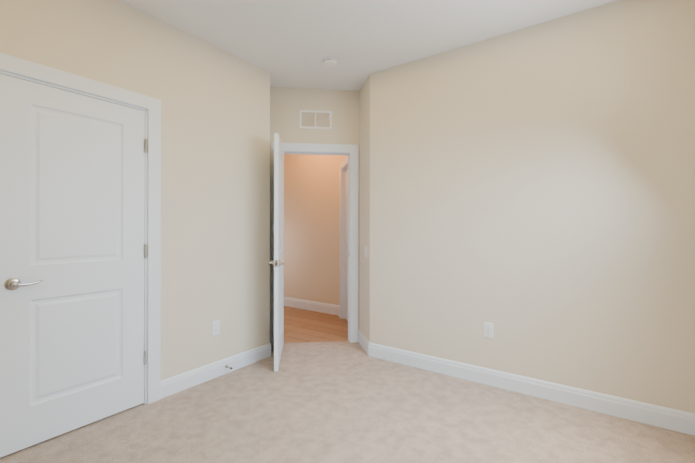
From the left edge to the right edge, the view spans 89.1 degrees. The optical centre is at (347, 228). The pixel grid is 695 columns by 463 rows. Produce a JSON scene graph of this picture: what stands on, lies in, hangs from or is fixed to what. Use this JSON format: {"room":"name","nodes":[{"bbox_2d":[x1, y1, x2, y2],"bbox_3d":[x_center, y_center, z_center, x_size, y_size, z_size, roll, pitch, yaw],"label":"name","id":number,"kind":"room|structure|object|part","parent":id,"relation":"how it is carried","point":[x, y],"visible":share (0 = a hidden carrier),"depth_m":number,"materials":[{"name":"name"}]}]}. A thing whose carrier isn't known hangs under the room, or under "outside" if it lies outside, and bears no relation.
{"room":"empty bedroom","nodes":[
{"label":"empty bedroom","id":0,"kind":"room"},
{"bbox_2d":[0,0,269,379],"bbox_3d":[-1.759,-0.114,2.058,0.115,2.767,3.346,0,0,35],"label":"wall","id":1,"kind":"structure","parent":0,"point":[215,182],"depth_m":2.75,"materials":[{"name":"beige paint"}]},
{"bbox_2d":[0,74,144,457],"bbox_3d":[-1.616,0.197,2.144,0.088,2.022,0.741,0,0,35],"label":"closet door","id":2,"kind":"structure","parent":1,"relation":"in","point":[72,203],"depth_m":2.10,"materials":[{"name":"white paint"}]},
{"bbox_3d":[-1.755,0.299,1.919,0.053,0.066,0.152,0,0,35],"label":"handle","id":3,"kind":"part","parent":2,"relation":"part of","materials":[{"name":"silver metal"}]},
{"bbox_2d":[0,53,160,403],"bbox_3d":[-1.880,0.148,1.873,0.132,2.141,1.701,0,0,35],"label":"trim","id":4,"kind":"structure","parent":1,"relation":"attached to","point":[16,67],"depth_m":2.46,"materials":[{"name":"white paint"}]},
{"bbox_2d":[144,139,146,364],"bbox_3d":[-1.846,0.159,1.850,0.044,1.567,1.505,0,0,35],"label":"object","id":5,"kind":"structure","parent":4,"relation":"attached to","point":[145,145],"depth_m":2.44,"materials":[{"name":"grey metal"}]},
{"bbox_2d":[212,320,219,335],"bbox_3d":[-1.082,0.817,2.906,0.009,0.116,0.072,0,0,35],"label":"electrical outlet","id":6,"kind":"object","parent":1,"relation":"attached to","point":[216,327],"visible":1,"depth_m":2.90,"materials":[{"name":"white plastic"}]},
{"bbox_2d":[161,330,694,435],"bbox_3d":[-0.269,1.158,1.594,3.391,0.125,4.088,0,0,35],"label":"baseboard","id":7,"kind":"structure","parent":1,"relation":"attached to","point":[661,417],"depth_m":2.64,"materials":[{"name":"white paint"}]},
{"bbox_2d":[284,154,338,304],"bbox_3d":[-0.300,-0.101,5.227,5.000,2.777,0.115,0,0,35],"label":"wall","id":8,"kind":"structure","parent":0,"point":[311,226],"depth_m":5.33,"materials":[{"name":"beige paint"}]},
{"bbox_2d":[284,297,339,315],"bbox_3d":[-1.238,1.165,5.764,2.849,0.140,0.088,0,0,35],"label":"baseboard","id":9,"kind":"structure","parent":8,"relation":"attached to","point":[314,306],"depth_m":5.29,"materials":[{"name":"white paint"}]},
{"bbox_2d":[270,87,359,329],"bbox_3d":[-0.368,-0.109,3.823,1.032,2.767,0.115,0,0,-6],"label":"wall","id":10,"kind":"structure","parent":0,"point":[287,104],"depth_m":3.77,"materials":[{"name":"beige paint"}]},
{"bbox_2d":[274,133,283,371],"bbox_3d":[-0.646,0.202,3.354,0.035,2.018,0.734,0,0,-7],"label":"entry door","id":11,"kind":"structure","parent":10,"relation":"in","point":[278,246],"depth_m":3.02,"materials":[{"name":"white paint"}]},
{"bbox_2d":[270,142,358,344],"bbox_3d":[-0.349,0.166,4.323,1.043,2.136,1.141,0,0,-6],"label":"door frame","id":12,"kind":"structure","parent":10,"relation":"attached to","point":[350,151],"depth_m":3.79,"materials":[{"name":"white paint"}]},
{"bbox_2d":[299,110,331,128],"bbox_3d":[-0.341,-1.160,3.771,0.345,0.195,0.020,0,0,-6],"label":"air vent","id":13,"kind":"object","parent":10,"relation":"in","point":[325,115],"visible":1,"depth_m":3.77,"materials":[{"name":"white plastic"}]},
{"bbox_2d":[284,306,347,342],"bbox_3d":[-0.976,1.259,4.274,5.000,0.052,2.445,0,0,35],"label":"floor","id":14,"kind":"structure","parent":0,"point":[303,326],"depth_m":4.40,"materials":[{"name":"brown wood"}]},
{"bbox_2d":[339,155,346,305],"bbox_3d":[0.040,-0.102,4.547,0.115,2.777,1.233,0,0,-12],"label":"wall","id":15,"kind":"structure","parent":0,"point":[341,158],"depth_m":5.01,"materials":[{"name":"beige paint"}]},
{"bbox_2d":[345,169,347,320],"bbox_3d":[0.063,0.213,4.458,0.035,2.018,0.761,0,0,-12],"label":"hall door","id":16,"kind":"structure","parent":15,"relation":"in","point":[346,243],"depth_m":4.74,"materials":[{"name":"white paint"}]},
{"bbox_2d":[0,341,694,462],"bbox_3d":[-0.277,1.245,1.605,3.516,0.050,4.197,0,0,35],"label":"floor carpet","id":17,"kind":"object","parent":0,"point":[332,402],"visible":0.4,"depth_m":2.19,"materials":[{"name":"beige carpet"}]},
{"bbox_2d":[359,75,369,341],"bbox_3d":[0.219,-0.109,3.681,0.124,2.767,0.538,0,0,-10],"label":"wall","id":18,"kind":"structure","parent":0,"point":[364,319],"depth_m":3.58,"materials":[{"name":"beige paint"}]},
{"bbox_2d":[118,0,616,90],"bbox_3d":[-1.171,-1.546,2.757,6.437,0.100,5.160,0,0,35],"label":"ceiling","id":19,"kind":"structure","parent":0,"point":[290,43],"depth_m":2.63,"materials":[{"name":"white paint"}]},
{"bbox_2d":[323,57,337,66],"bbox_3d":[-0.153,-1.474,3.144,0.132,0.038,0.132,0,0,35],"label":"smoke detector","id":20,"kind":"object","parent":19,"relation":"attached to","point":[330,61],"visible":1,"depth_m":3.11,"materials":[{"name":"white plastic"}]},
{"bbox_2d":[370,0,694,413],"bbox_3d":[1.254,-0.109,2.741,2.463,2.767,0.115,0,0,35],"label":"wall","id":21,"kind":"structure","parent":0,"point":[532,194],"depth_m":2.53,"materials":[{"name":"beige paint"}]},
{"bbox_2d":[484,322,493,337],"bbox_3d":[1.105,0.797,2.768,0.072,0.116,0.009,0,0,35],"label":"electrical outlet","id":22,"kind":"object","parent":21,"relation":"attached to","point":[488,330],"visible":1,"depth_m":2.76,"materials":[{"name":"white plastic"}]}
]}

